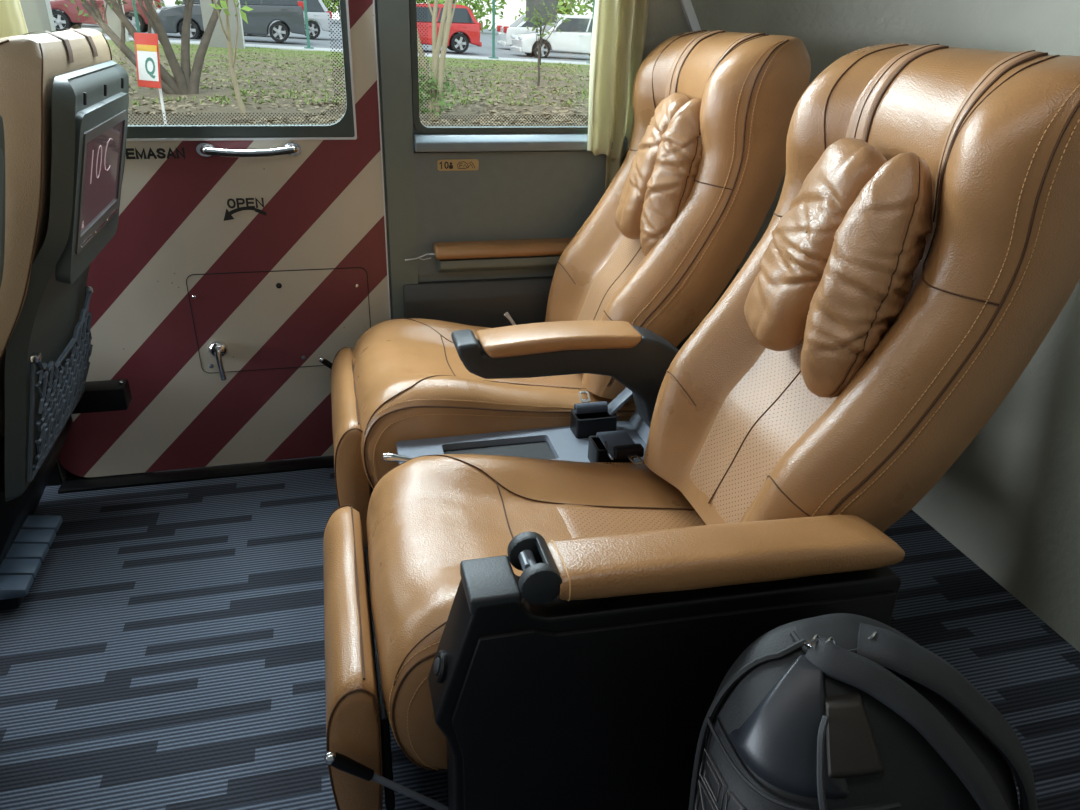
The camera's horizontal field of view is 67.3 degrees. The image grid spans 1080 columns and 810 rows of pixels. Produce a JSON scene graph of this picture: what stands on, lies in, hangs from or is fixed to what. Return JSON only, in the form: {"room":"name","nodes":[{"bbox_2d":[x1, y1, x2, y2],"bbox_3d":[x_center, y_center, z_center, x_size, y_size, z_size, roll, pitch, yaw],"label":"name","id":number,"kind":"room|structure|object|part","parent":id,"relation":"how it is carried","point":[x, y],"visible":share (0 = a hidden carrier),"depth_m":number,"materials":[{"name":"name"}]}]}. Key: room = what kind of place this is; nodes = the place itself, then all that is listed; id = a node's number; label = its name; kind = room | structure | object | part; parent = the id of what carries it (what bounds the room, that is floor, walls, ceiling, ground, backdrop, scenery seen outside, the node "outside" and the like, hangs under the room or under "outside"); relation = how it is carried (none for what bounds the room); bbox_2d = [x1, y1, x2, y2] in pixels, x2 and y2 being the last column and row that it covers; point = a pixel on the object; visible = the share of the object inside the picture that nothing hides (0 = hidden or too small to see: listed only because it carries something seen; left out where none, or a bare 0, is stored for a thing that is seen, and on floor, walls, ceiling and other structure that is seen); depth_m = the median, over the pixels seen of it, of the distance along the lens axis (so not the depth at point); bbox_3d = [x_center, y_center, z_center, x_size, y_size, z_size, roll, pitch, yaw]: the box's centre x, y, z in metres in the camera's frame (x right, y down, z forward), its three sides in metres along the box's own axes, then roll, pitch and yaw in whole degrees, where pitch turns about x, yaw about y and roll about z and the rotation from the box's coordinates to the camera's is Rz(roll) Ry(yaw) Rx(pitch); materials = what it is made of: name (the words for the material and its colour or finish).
{"room":"bus interior","nodes":[
{"label":"bus interior","id":0,"kind":"room"},
{"bbox_2d":[57,0,588,481],"bbox_3d":[-2.185,-0.563,1.755,6.660,2.050,0.173,-5,27,-13],"label":"wall","id":1,"kind":"structure","parent":0,"point":[545,272],"depth_m":2.37,"materials":[{"name":"grey plastic"}]},
{"bbox_2d":[46,462,61,485],"bbox_3d":[-2.112,0.118,2.131,1.462,0.400,0.036,-5,27,-13],"label":"trim","id":2,"kind":"structure","parent":1,"relation":"attached to","point":[55,478],"depth_m":2.38,"materials":[{"name":"black plastic"}]},
{"bbox_2d":[65,469,77,476],"bbox_3d":[-1.337,0.169,2.443,0.300,0.160,0.028,-5,27,-13],"label":"trim","id":3,"kind":"structure","parent":1,"relation":"attached to","point":[68,473],"depth_m":2.44,"materials":[{"name":"black plastic"}]},
{"bbox_2d":[58,456,333,493],"bbox_3d":[-0.925,0.201,2.484,0.983,0.010,0.061,-5,27,-13],"label":"trim","id":4,"kind":"structure","parent":1,"relation":"attached to","point":[69,486],"depth_m":2.45,"materials":[{"name":"black plastic"}]},
{"bbox_2d":[58,0,390,476],"bbox_3d":[-0.895,-0.660,2.052,0.973,1.913,0.160,-5,27,-13],"label":"door","id":5,"kind":"structure","parent":1,"relation":"in","point":[230,267],"depth_m":2.25,"materials":[{"name":"paint"}]},
{"bbox_3d":[-0.911,-0.112,2.311,0.022,0.092,0.025,-5,27,-13],"label":"latch lever","id":6,"kind":"part","parent":5,"relation":"part of","materials":[{"name":"silver metal"}]},
{"bbox_2d":[127,0,354,138],"bbox_3d":[-0.887,-1.027,1.835,0.860,0.814,0.077,-5,27,-13],"label":"window","id":7,"kind":"structure","parent":5,"relation":"attached to","point":[344,127],"depth_m":2.05,"materials":[{"name":"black glass"}]},
{"bbox_2d":[0,0,28,37],"bbox_3d":[-1.226,-0.954,1.724,0.210,0.884,0.095,-5,27,-13],"label":"curtain","id":8,"kind":"object","parent":7,"relation":"hanging from","point":[12,21],"visible":0.11,"depth_m":1.80,"materials":[{"name":"yellow fabric"}]},
{"bbox_3d":[-0.883,-1.020,1.824,0.869,0.824,0.059,-5,27,-13],"label":"window trim","id":9,"kind":"part","parent":5,"relation":"part of","materials":[{"name":"grey metal"}]},
{"bbox_3d":[-0.738,-0.647,2.059,0.255,0.034,0.045,-5,27,-13],"label":"grab handle","id":10,"kind":"part","parent":5,"relation":"part of","materials":[{"name":"silver metal"}]},
{"bbox_3d":[-0.732,-0.241,2.320,0.481,0.298,0.021,-5,27,-13],"label":"access panel","id":11,"kind":"part","parent":5,"relation":"part of","materials":[{"name":"paint"}]},
{"bbox_3d":[-0.420,-0.697,2.143,0.004,1.890,0.120,-5,27,-13],"label":"edge trim","id":12,"kind":"part","parent":5,"relation":"part of","materials":[{"name":"grey metal"}]},
{"bbox_2d":[377,0,417,318],"bbox_3d":[-0.374,-0.710,2.148,0.076,1.970,0.132,-5,27,-13],"label":"trim","id":13,"kind":"structure","parent":1,"relation":"attached to","point":[393,15],"depth_m":2.15,"materials":[{"name":"grey metal"}]},
{"bbox_2d":[437,159,478,170],"bbox_3d":[-0.224,-0.656,2.217,0.113,0.030,0.006,-5,27,-13],"label":"number plate","id":14,"kind":"object","parent":1,"relation":"attached to","point":[450,164],"visible":1,"depth_m":2.21,"materials":[{"name":"plastic"}]},
{"bbox_2d":[405,238,572,272],"bbox_3d":[0.011,-0.439,2.387,0.811,0.095,0.097,-5,27,-13],"label":"armrest","id":15,"kind":"object","parent":1,"relation":"attached to","point":[464,256],"depth_m":2.32,"materials":[{"name":"beige leather"}]},
{"bbox_2d":[409,0,587,133],"bbox_3d":[0.090,-1.104,2.082,0.854,0.777,0.103,-5,27,-13],"label":"window","id":16,"kind":"structure","parent":1,"relation":"in","point":[420,127],"depth_m":2.17,"materials":[{"name":"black glass"}]},
{"bbox_2d":[587,0,648,190],"bbox_3d":[0.231,-1.024,2.098,0.222,1.003,0.108,-5,27,-13],"label":"curtain","id":17,"kind":"object","parent":16,"relation":"hanging from","point":[619,26],"visible":0.94,"depth_m":2.16,"materials":[{"name":"yellow fabric"}]},
{"bbox_3d":[0.191,-1.066,2.054,0.107,0.874,0.086,-5,27,-13],"label":"panel","id":18,"kind":"part","parent":17,"relation":"part of","materials":[{"name":"beige fabric"}]},
{"bbox_2d":[414,150,627,274],"bbox_3d":[0.294,-0.582,2.415,1.415,0.344,0.031,-5,27,-13],"label":"wall panel","id":19,"kind":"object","parent":1,"relation":"attached to","point":[512,195],"depth_m":2.30,"materials":[{"name":"grey plastic"}]},
{"bbox_2d":[414,133,627,151],"bbox_3d":[0.068,-0.732,2.256,0.832,0.046,0.046,-5,27,-13],"label":"trim","id":20,"kind":"structure","parent":1,"relation":"attached to","point":[422,142],"depth_m":2.20,"materials":[{"name":"plastic"}]},
{"bbox_2d":[403,268,740,349],"bbox_3d":[0.277,-0.155,2.645,1.413,0.575,0.083,-5,27,-13],"label":"wall panel","id":21,"kind":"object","parent":1,"relation":"attached to","point":[478,302],"depth_m":2.41,"materials":[{"name":"grey plastic"}]},
{"bbox_2d":[679,0,700,30],"bbox_3d":[0.341,-1.135,2.098,0.483,0.780,0.032,-8,28,-19],"label":"trim","id":22,"kind":"structure","parent":1,"relation":"attached to","point":[687,7],"depth_m":2.16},
{"bbox_2d":[633,0,1079,651],"bbox_3d":[1.189,-0.299,1.403,0.867,1.975,2.794,-16,31,-32],"label":"wall","id":23,"kind":"structure","parent":1,"relation":"attached to","point":[1010,502],"depth_m":2.03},
{"bbox_2d":[107,40,589,125],"bbox_3d":[1.142,-5.644,14.949,50.000,1.499,24.500,-5,27,-13],"label":"ground","id":24,"kind":"structure","parent":0,"point":[214,108],"depth_m":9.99,"materials":[{"name":"green plant"}]},
{"bbox_2d":[19,0,55,34],"bbox_3d":[-13.521,-11.517,21.366,0.662,3.400,0.420,-5,27,-13],"label":"concrete pillar","id":25,"kind":"structure","parent":24,"relation":"on","point":[38,16],"depth_m":21.72,"materials":[{"name":"white concrete"}]},
{"bbox_2d":[103,0,128,41],"bbox_3d":[-11.635,-11.531,21.885,0.402,3.200,0.420,-5,27,-13],"label":"concrete pillar","id":26,"kind":"structure","parent":24,"relation":"on","point":[113,21],"depth_m":22.18,"materials":[{"name":"white concrete"}]},
{"bbox_2d":[134,33,166,124],"bbox_3d":[-2.963,-2.467,6.231,0.287,0.710,0.087,14,29,24],"label":"notice sign","id":27,"kind":"object","parent":24,"relation":"on","point":[146,44],"visible":0.93,"depth_m":6.13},
{"bbox_2d":[65,0,246,94],"bbox_3d":[-3.946,-4.496,8.565,2.488,2.500,1.397,-19,33,-36],"label":"tree","id":28,"kind":"object","parent":24,"relation":"on","point":[186,81],"visible":0.9,"depth_m":8.84,"materials":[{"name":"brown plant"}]},
{"bbox_2d":[200,0,244,48],"bbox_3d":[-8.621,-11.266,21.705,0.982,3.200,0.420,-5,27,-13],"label":"concrete pillar","id":29,"kind":"structure","parent":24,"relation":"on","point":[218,39],"depth_m":21.99,"materials":[{"name":"white concrete"}]},
{"bbox_2d":[210,0,252,114],"bbox_3d":[-2.558,-3.054,6.678,0.468,1.503,0.792,-5,27,-13],"label":"sapling","id":30,"kind":"object","parent":24,"relation":"on","point":[224,4],"visible":0.98,"depth_m":6.89,"materials":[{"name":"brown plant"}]},
{"bbox_2d":[110,42,589,106],"bbox_3d":[-0.654,-6.815,17.142,32.368,1.076,18.135,-5,27,-13],"label":"grass tufts","id":31,"kind":"object","parent":24,"relation":"on","point":[243,92],"visible":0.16,"depth_m":11.41,"materials":[{"name":"green plant"}]},
{"bbox_2d":[416,0,457,119],"bbox_3d":[-1.113,-3.749,6.896,1.570,2.638,1.198,-5,27,-13],"label":"shrub","id":32,"kind":"object","parent":24,"relation":"on","point":[436,87],"visible":0.84,"depth_m":7.27,"materials":[{"name":"green plant"}]},
{"bbox_2d":[526,0,557,64],"bbox_3d":[0.032,-10.854,22.796,0.900,2.420,0.088,-5,27,-13],"label":"road sign","id":33,"kind":"object","parent":24,"relation":"on","point":[548,3],"visible":0.76,"depth_m":22.67,"materials":[{"name":"metal"}]},
{"bbox_3d":[0.029,-10.860,22.808,0.055,2.420,0.055,5,26,7],"label":"sign post","id":34,"kind":"part","parent":33,"relation":"part of","materials":[{"name":"grey metal"}]},
{"bbox_3d":[0.054,-11.275,22.555,0.900,1.150,0.023,-5,27,-13],"label":"sign panel","id":35,"kind":"part","parent":33,"relation":"part of","materials":[{"name":"grey metal"}]},
{"bbox_2d":[518,0,577,85],"bbox_3d":[0.100,-5.401,12.186,0.935,1.299,0.581,-5,27,-13],"label":"sapling","id":36,"kind":"object","parent":24,"relation":"on","point":[535,17],"visible":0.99,"depth_m":12.08,"materials":[{"name":"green plant"}]},
{"bbox_2d":[0,455,1079,809],"bbox_3d":[-1.899,0.908,1.050,6.650,0.060,2.760,-5,27,-13],"label":"floor","id":37,"kind":"structure","parent":0,"point":[165,650],"depth_m":1.80,"materials":[{"name":"carpet"}]},
{"bbox_2d":[0,115,4,286],"bbox_3d":[-1.265,0.194,1.073,1.092,1.236,0.588,-5,27,-13],"label":"seat","id":38,"kind":"object","parent":37,"relation":"on","point":[2,141],"visible":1,"depth_m":1.21,"materials":[{"name":"leather"}]},
{"bbox_2d":[0,28,131,609],"bbox_3d":[-1.431,-0.146,1.761,1.092,1.236,0.588,-5,27,-13],"label":"seat","id":39,"kind":"object","parent":37,"relation":"on","point":[64,100],"visible":0.99,"depth_m":1.65,"materials":[{"name":"leather"}]},
{"bbox_2d":[0,414,4,439],"bbox_3d":[-1.619,0.101,1.831,0.718,0.316,0.545,-5,27,-13],"label":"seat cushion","id":40,"kind":"object","parent":39,"relation":"on","point":[2,416],"depth_m":1.94,"materials":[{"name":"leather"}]},
{"bbox_3d":[-1.510,0.258,1.950,0.625,0.339,0.507,-5,27,-13],"label":"seat frame","id":41,"kind":"part","parent":39,"relation":"part of","materials":[{"name":"black plastic"}]},
{"bbox_3d":[-1.142,-0.347,1.742,0.439,0.835,0.588,-5,27,-13],"label":"backrest","id":42,"kind":"part","parent":39,"relation":"part of","materials":[{"name":"leather"}]},
{"bbox_2d":[319,30,810,547],"bbox_3d":[-0.008,-0.252,2.036,1.093,1.261,0.711,-5,27,-13],"label":"seat","id":43,"kind":"object","parent":37,"relation":"on","point":[403,379],"visible":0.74,"depth_m":1.89,"materials":[{"name":"beige leather"}]},
{"bbox_3d":[-0.587,-0.103,2.334,0.084,0.076,0.017,-5,27,-13],"label":"footrest lever","id":44,"kind":"part","parent":43,"relation":"part of","materials":[{"name":"black plastic"}]},
{"bbox_2d":[353,318,635,486],"bbox_3d":[-0.136,-0.023,2.183,0.719,0.316,0.548,-5,27,-13],"label":"seat cushion","id":45,"kind":"object","parent":43,"relation":"on","point":[411,381],"depth_m":1.93,"materials":[{"name":"beige leather"}]},
{"bbox_3d":[-0.085,-0.247,2.373,0.043,0.054,0.015,-3,26,-9],"label":"recline handle","id":46,"kind":"part","parent":43,"relation":"part of","materials":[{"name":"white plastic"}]},
{"bbox_2d":[396,320,678,463],"bbox_3d":[0.039,-0.001,1.794,0.700,0.351,0.230,-5,27,-13],"label":"console","id":47,"kind":"object","parent":43,"relation":"attached to","point":[637,357],"visible":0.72,"depth_m":1.75,"materials":[{"name":"black plastic"}]},
{"bbox_2d":[396,420,645,463],"bbox_3d":[0.035,0.131,1.858,0.700,0.058,0.230,-5,27,-13],"label":"tray","id":48,"kind":"object","parent":47,"relation":"on","point":[551,443],"depth_m":1.88,"materials":[{"name":"grey plastic"}]},
{"bbox_3d":[0.098,-0.040,1.802,0.576,0.277,0.094,-5,27,-13],"label":"arm","id":49,"kind":"part","parent":47,"relation":"part of","materials":[{"name":"brown leather"}]},
{"bbox_2d":[570,387,632,438],"bbox_3d":[0.152,0.007,1.927,0.155,0.108,0.080,-5,27,-13],"label":"belt","id":50,"kind":"object","parent":47,"relation":"on","point":[587,419],"visible":0.91,"depth_m":1.90,"materials":[{"name":"black plastic"}]},
{"bbox_2d":[588,430,643,464],"bbox_3d":[0.168,0.110,1.760,0.092,0.071,0.140,-5,27,-13],"label":"belt","id":51,"kind":"object","parent":47,"relation":"on","point":[618,446],"visible":0.98,"depth_m":1.76,"materials":[{"name":"black plastic"}]},
{"bbox_3d":[0.235,-0.372,2.113,0.256,0.503,0.262,-5,27,-13],"label":"perforated panel","id":52,"kind":"part","parent":43,"relation":"part of","materials":[{"name":"leather"}]},
{"bbox_3d":[0.292,-0.494,2.069,0.458,0.839,0.590,-5,27,-13],"label":"backrest","id":53,"kind":"part","parent":43,"relation":"part of","materials":[{"name":"beige leather"}]},
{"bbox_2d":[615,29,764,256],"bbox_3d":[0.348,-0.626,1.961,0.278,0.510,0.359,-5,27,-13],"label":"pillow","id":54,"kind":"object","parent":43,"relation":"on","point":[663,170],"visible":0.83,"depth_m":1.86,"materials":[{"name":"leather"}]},
{"bbox_2d":[323,43,1079,809],"bbox_3d":[0.181,0.081,1.368,1.119,1.263,0.681,-5,27,-13],"label":"seat","id":55,"kind":"object","parent":37,"relation":"on","point":[541,634],"visible":0.87,"depth_m":1.17,"materials":[{"name":"beige leather"}]},
{"bbox_3d":[-0.281,0.539,1.208,0.065,0.064,0.021,-5,27,-13],"label":"footrest lever","id":56,"kind":"part","parent":55,"relation":"part of","materials":[{"name":"black plastic"}]},
{"bbox_3d":[-0.200,0.606,1.264,0.134,0.130,0.010,-5,27,-13],"label":"lever rod","id":57,"kind":"part","parent":55,"relation":"part of","materials":[{"name":"grey plastic"}]},
{"bbox_2d":[367,454,695,768],"bbox_3d":[0.054,0.315,1.500,0.720,0.316,0.548,-5,27,-13],"label":"seat cushion","id":58,"kind":"object","parent":55,"relation":"on","point":[427,515],"depth_m":1.45,"materials":[{"name":"beige leather"}]},
{"bbox_3d":[0.177,0.479,1.229,0.675,0.612,0.087,-5,27,-13],"label":"panel","id":59,"kind":"part","parent":55,"relation":"part of","materials":[{"name":"black plastic"}]},
{"bbox_3d":[0.440,-0.035,1.434,0.256,0.503,0.262,-5,27,-13],"label":"perforated panel","id":60,"kind":"part","parent":55,"relation":"part of","materials":[{"name":"leather"}]},
{"bbox_3d":[0.497,-0.156,1.390,0.457,0.839,0.590,-5,27,-13],"label":"backrest","id":61,"kind":"part","parent":55,"relation":"part of","materials":[{"name":"beige leather"}]},
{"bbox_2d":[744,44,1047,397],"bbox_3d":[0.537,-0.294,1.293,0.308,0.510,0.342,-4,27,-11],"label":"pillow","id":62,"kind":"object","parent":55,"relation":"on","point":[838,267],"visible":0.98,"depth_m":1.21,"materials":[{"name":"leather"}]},
{"bbox_2d":[689,613,1037,809],"bbox_3d":[0.415,0.584,1.065,0.440,0.642,0.318,-5,27,-13],"label":"backpack","id":63,"kind":"object","parent":37,"relation":"on","point":[836,711],"visible":1,"depth_m":0.93,"materials":[{"name":"grey fabric"}]},
{"bbox_2d":[695,748,742,809],"bbox_3d":[0.280,0.684,0.996,0.270,0.470,0.091,18,30,30],"label":"print","id":64,"kind":"object","parent":63,"relation":"attached to","point":[721,788],"depth_m":0.97},
{"bbox_3d":[0.293,0.369,0.928,0.117,0.106,0.128,-5,27,-13],"label":"panel","id":65,"kind":"part","parent":63,"relation":"part of","materials":[{"name":"black plastic"}]},
{"bbox_3d":[0.325,0.283,0.965,0.023,0.019,0.011,-5,27,-13],"label":"zip pull","id":66,"kind":"part","parent":63,"relation":"part of","materials":[{"name":"silver metal"}]},
{"bbox_3d":[0.341,0.285,0.962,0.023,0.019,0.011,-5,27,-13],"label":"zip pull","id":67,"kind":"part","parent":63,"relation":"part of","materials":[{"name":"silver metal"}]},
{"bbox_3d":[0.400,0.281,0.975,0.023,0.019,0.011,-5,27,-13],"label":"zip pull","id":68,"kind":"part","parent":63,"relation":"part of","materials":[{"name":"silver metal"}]},
{"label":"outside","id":69,"kind":"structure","parent":0,"visible":0},
{"bbox_2d":[56,19,589,61],"bbox_3d":[-11.391,-23.515,50.655,95.000,3.135,56.150,-5,27,-13],"label":"car park","id":70,"kind":"structure","parent":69,"point":[323,40],"depth_m":30.65,"materials":[{"name":"grey asphalt"}]},
{"bbox_2d":[50,0,161,32],"bbox_3d":[-14.348,-12.993,26.375,3.600,1.599,2.010,-5,27,-13],"label":"car","id":71,"kind":"object","parent":70,"relation":"on","point":[68,18],"visible":0.57,"depth_m":25.72,"materials":[{"name":"red paint"}]},
{"bbox_2d":[161,0,177,9],"bbox_3d":[-17.574,-17.425,35.358,4.310,1.459,2.010,-5,27,-13],"label":"car","id":72,"kind":"object","parent":70,"relation":"on","point":[167,5],"visible":0.02,"depth_m":34.96,"materials":[{"name":"white paint"}]},
{"bbox_2d":[175,0,182,4],"bbox_3d":[-23.451,-31.420,58.507,7.356,6.206,5.468,-5,27,-13],"label":"tree","id":73,"kind":"object","parent":70,"relation":"on","point":[177,2],"visible":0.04,"depth_m":57.69,"materials":[{"name":"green plant"}]},
{"bbox_2d":[156,0,305,41],"bbox_3d":[-10.154,-13.085,26.922,4.600,1.799,2.010,-5,27,-13],"label":"car","id":74,"kind":"object","parent":70,"relation":"on","point":[290,13],"visible":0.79,"depth_m":26.46,"materials":[{"name":"grey paint"}]},
{"bbox_2d":[297,1,303,9],"bbox_3d":[-7.877,-13.168,26.735,0.205,0.250,0.305,-5,27,-13],"label":"tail light","id":75,"kind":"object","parent":74,"relation":"attached to","point":[300,6],"depth_m":26.59,"materials":[{"name":"red plastic"}]},
{"bbox_2d":[244,0,333,38],"bbox_3d":[-10.206,-15.171,31.626,4.100,1.499,2.010,-5,27,-13],"label":"car","id":76,"kind":"object","parent":70,"relation":"on","point":[317,11],"visible":0.3,"depth_m":31.26,"materials":[{"name":"silver metal"}]},
{"bbox_2d":[316,0,340,21],"bbox_3d":[-14.363,-30.742,58.704,7.555,6.276,5.523,-5,27,-13],"label":"tree","id":77,"kind":"object","parent":70,"relation":"on","point":[325,2],"visible":0.16,"depth_m":59.32,"materials":[{"name":"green plant"}]},
{"bbox_2d":[104,36,589,64],"bbox_3d":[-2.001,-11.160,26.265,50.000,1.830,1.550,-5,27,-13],"label":"kerb","id":78,"kind":"object","parent":70,"relation":"on","point":[296,48],"visible":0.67,"depth_m":25.36,"materials":[{"name":"concrete"}]},
{"bbox_2d":[132,0,140,32],"bbox_3d":[-11.665,-12.173,23.042,0.280,3.258,0.280,-5,27,-13],"label":"fence post","id":79,"kind":"object","parent":78,"relation":"on","point":[133,3],"visible":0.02,"depth_m":23.47,"materials":[{"name":"green metal"}]},
{"bbox_2d":[303,0,313,48],"bbox_3d":[-7.052,-12.420,24.204,0.280,3.258,0.280,-5,27,-13],"label":"fence post","id":80,"kind":"object","parent":78,"relation":"on","point":[304,1],"visible":0.98,"depth_m":24.62,"materials":[{"name":"green metal"}]},
{"bbox_2d":[489,0,497,58],"bbox_3d":[-1.462,-12.719,25.612,0.280,3.258,0.280,-5,27,-13],"label":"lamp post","id":81,"kind":"object","parent":78,"relation":"on","point":[493,1],"visible":0.99,"depth_m":25.94,"materials":[{"name":"green metal"}]},
{"bbox_2d":[586,0,594,63],"bbox_3d":[1.765,-12.892,26.424,0.280,3.258,0.280,-5,27,-13],"label":"fence post","id":82,"kind":"object","parent":78,"relation":"on","point":[593,0],"visible":0.34,"depth_m":26.48,"materials":[{"name":"green metal"}]},
{"bbox_2d":[416,3,481,52],"bbox_3d":[-4.054,-13.055,28.060,3.850,1.499,2.010,-5,27,-13],"label":"car","id":83,"kind":"object","parent":70,"relation":"on","point":[464,22],"visible":0.44,"depth_m":27.55,"materials":[{"name":"red paint"}]},
{"bbox_2d":[417,0,506,32],"bbox_3d":[-5.740,-29.547,57.532,7.450,6.274,5.711,-5,27,-13],"label":"tree","id":84,"kind":"object","parent":70,"relation":"on","point":[475,6],"visible":0.33,"depth_m":58.59,"materials":[{"name":"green plant"}]},
{"bbox_2d":[497,14,561,45],"bbox_3d":[0.472,-15.965,34.780,4.410,1.499,2.010,-5,27,-13],"label":"car","id":85,"kind":"object","parent":70,"relation":"on","point":[517,27],"visible":0.13,"depth_m":33.73,"materials":[{"name":"white paint"}]},
{"bbox_2d":[503,26,508,32],"bbox_3d":[-1.401,-15.586,33.667,0.205,0.250,0.305,-5,27,-13],"label":"tail light","id":86,"kind":"object","parent":85,"relation":"attached to","point":[505,28],"depth_m":33.53,"materials":[{"name":"red plastic"}]},
{"bbox_2d":[510,14,592,57],"bbox_3d":[1.081,-13.539,29.826,4.100,1.469,2.010,-5,27,-13],"label":"car","id":87,"kind":"object","parent":70,"relation":"on","point":[574,36],"visible":0.52,"depth_m":29.04,"materials":[{"name":"white paint"}]},
{"bbox_2d":[515,0,592,20],"bbox_3d":[1.768,-29.073,57.358,7.485,6.539,5.803,-5,27,-13],"label":"tree","id":88,"kind":"object","parent":70,"relation":"on","point":[565,10],"visible":0.25,"depth_m":57.03,"materials":[{"name":"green plant"}]}
]}

